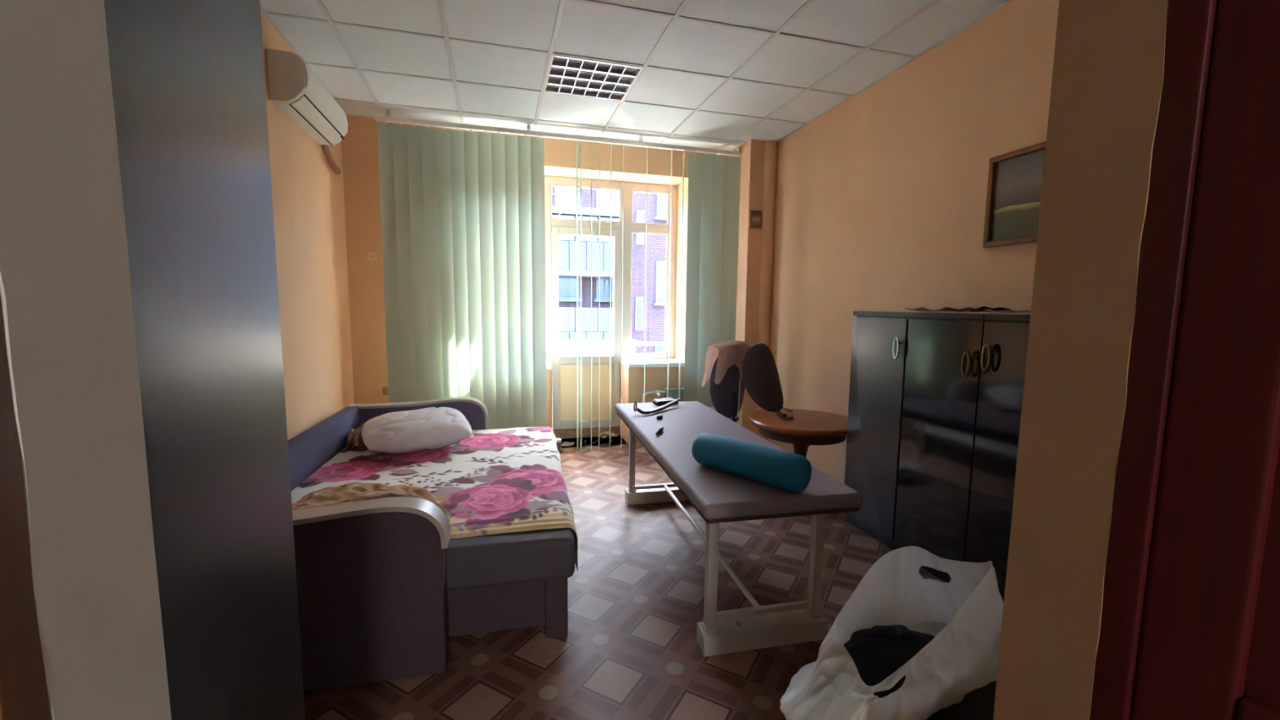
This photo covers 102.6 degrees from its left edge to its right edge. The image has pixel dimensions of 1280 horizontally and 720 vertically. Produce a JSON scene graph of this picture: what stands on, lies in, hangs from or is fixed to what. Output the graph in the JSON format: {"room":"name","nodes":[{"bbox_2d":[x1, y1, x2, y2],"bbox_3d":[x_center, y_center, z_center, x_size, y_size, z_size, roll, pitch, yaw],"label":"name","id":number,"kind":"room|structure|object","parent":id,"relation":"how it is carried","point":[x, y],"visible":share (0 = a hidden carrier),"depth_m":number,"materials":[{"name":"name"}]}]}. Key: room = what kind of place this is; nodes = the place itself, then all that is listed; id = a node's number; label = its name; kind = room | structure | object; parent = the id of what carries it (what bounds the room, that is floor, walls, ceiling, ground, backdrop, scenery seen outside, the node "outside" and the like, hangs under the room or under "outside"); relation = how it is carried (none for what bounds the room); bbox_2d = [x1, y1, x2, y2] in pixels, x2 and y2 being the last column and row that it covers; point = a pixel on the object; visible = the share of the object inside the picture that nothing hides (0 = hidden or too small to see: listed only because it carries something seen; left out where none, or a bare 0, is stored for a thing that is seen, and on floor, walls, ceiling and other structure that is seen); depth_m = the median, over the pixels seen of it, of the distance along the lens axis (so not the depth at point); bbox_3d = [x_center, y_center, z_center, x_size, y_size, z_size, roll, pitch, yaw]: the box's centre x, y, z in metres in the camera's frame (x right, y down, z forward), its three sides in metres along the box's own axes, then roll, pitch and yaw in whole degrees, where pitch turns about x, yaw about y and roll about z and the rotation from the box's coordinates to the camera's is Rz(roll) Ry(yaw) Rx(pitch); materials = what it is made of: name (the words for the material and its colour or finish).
{"room":"massage room","nodes":[
{"label":"massage room","id":0,"kind":"room"},
{"bbox_2d":[260,10,354,440],"bbox_3d":[-2.105,-0.426,2.359,0.430,3.100,4.980,-1,6,-16],"label":"wall","id":1,"kind":"structure","parent":0,"point":[308,194],"depth_m":3.33,"materials":[{"name":"paint"}]},
{"bbox_2d":[266,48,347,174],"bbox_3d":[-2.120,-1.576,3.431,0.221,0.361,1.302,-1,6,-16],"label":"air conditioner","id":2,"kind":"object","parent":1,"relation":"attached to","point":[295,89],"visible":1,"depth_m":2.95,"materials":[{"name":"white plastic"}]},
{"bbox_2d":[341,115,729,447],"bbox_3d":[-0.710,-0.553,5.107,4.600,3.400,0.444,-1,6,-16],"label":"wall","id":3,"kind":"structure","parent":0,"point":[360,155],"depth_m":4.51,"materials":[{"name":"paint"}]},
{"bbox_2d":[367,252,377,261],"bbox_3d":[-2.291,-0.886,4.387,0.072,0.072,0.020,-1,6,-16],"label":"wall socket","id":4,"kind":"object","parent":3,"relation":"attached to","point":[371,255],"visible":1,"depth_m":4.38,"materials":[{"name":"beige plastic"}]},
{"bbox_2d":[544,175,684,439],"bbox_3d":[-0.569,-0.482,5.117,2.155,2.660,0.485,-1,6,-16],"label":"window","id":5,"kind":"structure","parent":3,"relation":"in","point":[630,360],"depth_m":5.35,"materials":[{"name":"white plastic"}]},
{"bbox_2d":[551,226,621,429],"bbox_3d":[-0.551,-0.310,5.312,0.712,2.067,0.128,-1,6,-16],"label":"door","id":6,"kind":"structure","parent":5,"relation":"attached to","point":[564,368],"depth_m":5.36,"materials":[{"name":"white plastic"}]},
{"bbox_2d":[642,387,684,402],"bbox_3d":[0.451,0.567,5.250,0.888,0.568,0.142,-1,6,-16],"label":"radiator","id":7,"kind":"object","parent":3,"relation":"attached to","point":[673,392],"visible":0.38,"depth_m":5.14,"materials":[{"name":"white metal"}]},
{"bbox_2d":[663,387,684,391],"bbox_3d":[0.566,0.290,5.242,0.650,0.013,0.090,-1,6,-16],"label":"grille","id":8,"kind":"object","parent":7,"relation":"attached to","point":[665,388],"depth_m":5.15,"materials":[{"name":"white metal"}]},
{"bbox_2d":[0,0,1169,719],"bbox_3d":[0.557,-0.158,0.598,4.600,3.000,0.113,-1,6,-16],"label":"wall","id":9,"kind":"structure","parent":0,"point":[66,298],"depth_m":0.40,"materials":[{"name":"beige paint"}]},
{"bbox_2d":[0,302,50,719],"bbox_3d":[-0.433,0.216,0.289,0.140,2.300,0.032,-1,6,-16],"label":"trim","id":10,"kind":"structure","parent":9,"relation":"attached to","point":[24,695],"depth_m":0.30,"materials":[{"name":"brown wood"}]},
{"bbox_2d":[1088,0,1218,719],"bbox_3d":[0.588,0.197,0.573,0.130,2.300,0.035,-1,6,-16],"label":"trim","id":11,"kind":"structure","parent":9,"relation":"attached to","point":[1191,24],"depth_m":0.53,"materials":[{"name":"brown wood"}]},
{"bbox_2d":[1131,0,1279,719],"bbox_3d":[0.669,0.363,0.152,0.099,2.040,0.850,-2,6,-20],"label":"door","id":12,"kind":"structure","parent":9,"relation":"in","point":[1210,647],"depth_m":0.48,"materials":[{"name":"brown wood"}]},
{"bbox_2d":[303,435,944,719],"bbox_3d":[0.508,1.380,0.691,4.500,0.080,9.960,-1,6,-16],"label":"floor","id":13,"kind":"structure","parent":0,"point":[630,650],"depth_m":2.18,"materials":[{"name":"brown laminate"}]},
{"bbox_2d":[103,0,305,719],"bbox_3d":[-0.965,0.127,0.592,0.785,2.400,0.616,-1,6,-16],"label":"wardrobe","id":14,"kind":"object","parent":13,"relation":"on","point":[188,82],"visible":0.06,"depth_m":0.71,"materials":[{"name":"black laminate"}]},
{"bbox_2d":[287,396,574,692],"bbox_3d":[-1.188,0.741,2.910,1.455,0.682,2.217,-1,6,-13],"label":"bed","id":15,"kind":"object","parent":13,"relation":"on","point":[384,585],"visible":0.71,"depth_m":1.87,"materials":[{"name":"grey fabric"}]},
{"bbox_2d":[290,426,577,572],"bbox_3d":[-1.141,0.729,2.986,1.380,0.225,1.865,-1,6,-13],"label":"bedspread","id":16,"kind":"object","parent":15,"relation":"on","point":[499,481],"visible":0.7,"depth_m":2.82,"materials":[{"name":"multicoloured fabric"}]},
{"bbox_2d":[346,422,368,451],"bbox_3d":[-1.876,0.498,3.446,0.169,0.145,0.360,-1,6,-13],"label":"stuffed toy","id":17,"kind":"object","parent":16,"relation":"on","point":[354,437],"visible":0.56,"depth_m":3.32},
{"bbox_2d":[291,482,451,521],"bbox_3d":[-1.231,0.628,2.219,0.812,0.149,0.600,-1,6,-13],"label":"blanket","id":18,"kind":"object","parent":16,"relation":"on","point":[349,492],"visible":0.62,"depth_m":2.26,"materials":[{"name":"beige fabric"}]},
{"bbox_2d":[361,406,471,454],"bbox_3d":[-1.468,0.458,3.388,0.649,0.230,0.496,-3,7,-29],"label":"pillow","id":19,"kind":"object","parent":16,"relation":"on","point":[397,433],"visible":1,"depth_m":3.24,"materials":[{"name":"white fabric"}]},
{"bbox_2d":[555,438,561,453],"bbox_3d":[-0.783,0.814,4.883,0.080,0.128,0.080,-1,6,-16],"label":"plastic jar","id":20,"kind":"object","parent":13,"relation":"on","point":[558,440],"visible":0.59,"depth_m":4.85,"materials":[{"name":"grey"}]},
{"bbox_2d":[561,440,575,446],"bbox_3d":[-0.716,0.838,5.145,0.120,0.017,0.160,1,6,6],"label":"paper scrap","id":21,"kind":"object","parent":13,"relation":"on","point":[565,443],"visible":0.99,"depth_m":5.14,"materials":[{"name":"beige paper"}]},
{"bbox_2d":[578,434,622,446],"bbox_3d":[-0.387,0.812,5.162,0.448,0.080,0.212,-1,6,-16],"label":"cable","id":22,"kind":"object","parent":13,"relation":"on","point":[602,445],"visible":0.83,"depth_m":5.14,"materials":[{"name":"black plastic"}]},
{"bbox_2d":[599,431,619,438],"bbox_3d":[-0.316,0.789,5.420,0.180,0.066,0.130,-4,8,-38],"label":"paper scrap","id":23,"kind":"object","parent":13,"relation":"on","point":[607,433],"visible":0.83,"depth_m":5.43,"materials":[{"name":"beige paper"}]},
{"bbox_2d":[709,357,745,422],"bbox_3d":[0.632,0.388,4.399,0.563,1.108,0.544,1,6,8],"label":"office chair","id":24,"kind":"object","parent":13,"relation":"on","point":[724,395],"visible":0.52,"depth_m":4.16,"materials":[{"name":"fabric"}]},
{"bbox_2d":[702,340,751,386],"bbox_3d":[0.728,0.032,4.141,0.371,0.387,0.264,-3,7,-29],"label":"draped cloth","id":25,"kind":"object","parent":24,"relation":"on","point":[728,353],"visible":0.84,"depth_m":4.03,"materials":[{"name":"beige fabric"}]},
{"bbox_2d":[734,377,741,417],"bbox_3d":[0.812,0.296,4.142,0.086,0.348,0.030,-3,7,-28],"label":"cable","id":26,"kind":"object","parent":24,"relation":"hanging from","point":[740,377],"visible":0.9,"depth_m":4.12,"materials":[{"name":"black plastic"}]},
{"bbox_2d":[614,400,862,657],"bbox_3d":[0.341,0.746,2.925,0.656,0.704,1.986,-1,6,-12],"label":"massage table","id":27,"kind":"object","parent":13,"relation":"on","point":[718,496],"depth_m":2.15,"materials":[{"name":"grey leather"}]},
{"bbox_2d":[633,398,681,414],"bbox_3d":[0.149,0.304,3.535,0.481,0.082,0.101,-5,8,-44],"label":"tool","id":28,"kind":"object","parent":27,"relation":"on","point":[663,407],"visible":1,"depth_m":3.45,"materials":[{"name":"silver metal"}]},
{"bbox_2d":[655,426,663,434],"bbox_3d":[0.111,0.400,2.913,0.026,0.026,0.132,2,6,16],"label":"tube","id":29,"kind":"object","parent":27,"relation":"on","point":[659,430],"visible":1,"depth_m":2.89,"materials":[{"name":"black plastic"}]},
{"bbox_2d":[652,397,678,405],"bbox_3d":[0.187,0.305,3.774,0.170,0.036,0.100,-2,7,-21],"label":"case","id":30,"kind":"object","parent":27,"relation":"on","point":[661,402],"visible":0.79,"depth_m":3.74,"materials":[{"name":"black plastic"}]},
{"bbox_2d":[691,432,811,492],"bbox_3d":[0.454,0.422,2.164,0.149,0.149,0.540,-5,8,-43],"label":"bolster pillow","id":31,"kind":"object","parent":27,"relation":"on","point":[776,468],"visible":1,"depth_m":2.07,"materials":[{"name":"blue leather"}]},
{"bbox_2d":[749,408,848,457],"bbox_3d":[1.167,0.714,3.734,0.744,0.587,0.744,-1,6,-16],"label":"round table","id":32,"kind":"object","parent":13,"relation":"on","point":[807,428],"visible":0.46,"depth_m":3.53,"materials":[{"name":"red wood"}]},
{"bbox_2d":[742,343,793,419],"bbox_3d":[0.925,0.153,3.672,0.333,0.536,0.239,-3,7,-30],"label":"chair backrest","id":33,"kind":"object","parent":32,"relation":"on","point":[760,375],"visible":1,"depth_m":3.66,"materials":[{"name":"grey fabric"}]},
{"bbox_2d":[844,311,1016,582],"bbox_3d":[1.589,0.423,2.898,0.352,1.378,0.899,-1,6,-16],"label":"cabinet","id":34,"kind":"object","parent":13,"relation":"on","point":[914,377],"visible":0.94,"depth_m":2.76,"materials":[{"name":"black laminate"}]},
{"bbox_2d":[905,306,962,311],"bbox_3d":[1.603,-0.275,2.792,0.200,0.024,0.260,-2,7,-21],"label":"folder","id":35,"kind":"object","parent":34,"relation":"on","point":[922,308],"visible":0.84,"depth_m":2.81,"materials":[{"name":"black plastic"}]},
{"bbox_2d":[942,306,1011,312],"bbox_3d":[1.677,-0.254,2.565,0.200,0.029,0.220,0,6,-10],"label":"folder","id":36,"kind":"object","parent":34,"relation":"on","point":[980,308],"visible":0.94,"depth_m":2.53,"materials":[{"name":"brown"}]},
{"bbox_2d":[926,680,996,719],"bbox_3d":[0.779,1.044,1.295,0.436,0.470,0.436,-1,6,-16],"label":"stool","id":37,"kind":"object","parent":13,"relation":"on","point":[979,704],"visible":0.12,"depth_m":1.21,"materials":[{"name":"black"}]},
{"bbox_2d":[779,546,1003,719],"bbox_3d":[0.675,0.652,1.282,0.777,0.355,0.341,-4,7,-35],"label":"bag","id":38,"kind":"object","parent":37,"relation":"on","point":[963,615],"visible":0.86,"depth_m":1.17,"materials":[{"name":"white plastic"}]},
{"bbox_2d":[843,624,934,698],"bbox_3d":[0.619,0.734,1.237,0.285,0.152,0.217,-1,6,-16],"label":"garment","id":39,"kind":"object","parent":38,"relation":"in","point":[877,652],"visible":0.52,"depth_m":1.20,"materials":[{"name":"black fabric"}]},
{"bbox_2d":[964,313,1030,602],"bbox_3d":[1.832,0.518,2.034,0.352,1.378,0.899,-1,6,-16],"label":"cabinet","id":40,"kind":"object","parent":13,"relation":"on","point":[1006,336],"visible":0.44,"depth_m":2.31,"materials":[{"name":"black laminate"}]},
{"bbox_2d":[983,308,1031,313],"bbox_3d":[1.730,-0.224,2.343,0.190,0.019,0.200,-1,6,-18],"label":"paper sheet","id":41,"kind":"object","parent":40,"relation":"on","point":[986,309],"visible":0.74,"depth_m":2.38,"materials":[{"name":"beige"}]},
{"bbox_2d":[259,0,1013,151],"bbox_3d":[-0.106,-1.887,2.667,4.500,0.124,5.160,-1,6,-16],"label":"ceiling","id":42,"kind":"structure","parent":0,"point":[716,74],"depth_m":3.15,"materials":[{"name":"white"}]},
{"bbox_2d":[373,109,741,449],"bbox_3d":[-0.552,-0.587,4.668,3.270,2.895,0.128,-1,6,-16],"label":"vertical blind","id":43,"kind":"object","parent":42,"relation":"hanging from","point":[463,220],"visible":0.8,"depth_m":4.44,"materials":[{"name":"green fabric"}]},
{"bbox_2d":[542,53,644,102],"bbox_3d":[-0.339,-1.944,3.518,0.592,0.056,0.592,-1,6,-16],"label":"ceiling lamp","id":44,"kind":"object","parent":42,"relation":"attached to","point":[566,75],"visible":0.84,"depth_m":3.52,"materials":[{"name":"white plastic"}]},
{"bbox_2d":[729,138,777,439],"bbox_3d":[1.165,-0.620,5.172,0.450,2.960,0.455,-1,6,-16],"label":"wall","id":45,"kind":"structure","parent":0,"point":[753,152],"depth_m":4.90,"materials":[{"name":"paint"}]},
{"bbox_2d":[749,209,762,228],"bbox_3d":[1.091,-1.322,4.824,0.125,0.165,0.020,-1,6,-16],"label":"framed picture","id":46,"kind":"object","parent":45,"relation":"attached to","point":[756,216],"visible":1,"depth_m":4.82,"materials":[{"name":"brown wood"}]},
{"bbox_2d":[751,212,760,226],"bbox_3d":[1.089,-1.323,4.828,0.089,0.129,0.007,-1,6,-16],"label":"painting","id":47,"kind":"object","parent":46,"relation":"on","point":[756,216],"depth_m":4.83},
{"bbox_2d":[755,140,776,439],"bbox_3d":[1.200,-0.585,4.975,0.132,2.934,0.132,-1,6,-16],"label":"trim","id":48,"kind":"structure","parent":45,"relation":"attached to","point":[770,159],"depth_m":4.86,"materials":[{"name":"paint"}]},
{"bbox_2d":[766,0,1059,484],"bbox_3d":[1.860,-0.500,3.467,0.535,3.100,4.980,-1,6,-16],"label":"wall","id":49,"kind":"structure","parent":0,"point":[880,205],"depth_m":3.29,"materials":[{"name":"paint"}]},
{"bbox_2d":[982,141,1046,247],"bbox_3d":[1.898,-0.787,2.386,0.035,0.455,0.620,-1,6,-14],"label":"framed picture","id":50,"kind":"object","parent":49,"relation":"attached to","point":[1015,179],"visible":0.48,"depth_m":2.54,"materials":[{"name":"brown wood"}]},
{"label":"outside","id":51,"kind":"structure","parent":0,"visible":0},
{"bbox_3d":[-6.912,0.827,43.378,90.000,0.200,73.400,-1,6,-16],"label":"ground","id":52,"kind":"structure","parent":51,"visible":0},
{"bbox_2d":[551,186,576,217],"bbox_3d":[-2.761,-1.354,13.709,2.198,10.530,2.290,-1,6,-16],"label":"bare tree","id":53,"kind":"object","parent":52,"relation":"on","point":[562,187],"visible":0.07,"depth_m":13.42,"materials":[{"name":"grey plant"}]},
{"bbox_2d":[551,205,619,340],"bbox_3d":[-1.905,-0.727,17.456,2.850,8.500,1.000,-1,6,-16],"label":"loggia","id":54,"kind":"object","parent":52,"relation":"on","point":[566,249],"visible":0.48,"depth_m":16.86,"materials":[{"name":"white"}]},
{"bbox_2d":[551,186,667,352],"bbox_3d":[-1.092,-2.095,22.351,38.000,10.200,8.180,-1,6,-16],"label":"brick building","id":55,"kind":"structure","parent":52,"relation":"on","point":[656,244],"depth_m":18.35,"materials":[{"name":"purple brick"}]},
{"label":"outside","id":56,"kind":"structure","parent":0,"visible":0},
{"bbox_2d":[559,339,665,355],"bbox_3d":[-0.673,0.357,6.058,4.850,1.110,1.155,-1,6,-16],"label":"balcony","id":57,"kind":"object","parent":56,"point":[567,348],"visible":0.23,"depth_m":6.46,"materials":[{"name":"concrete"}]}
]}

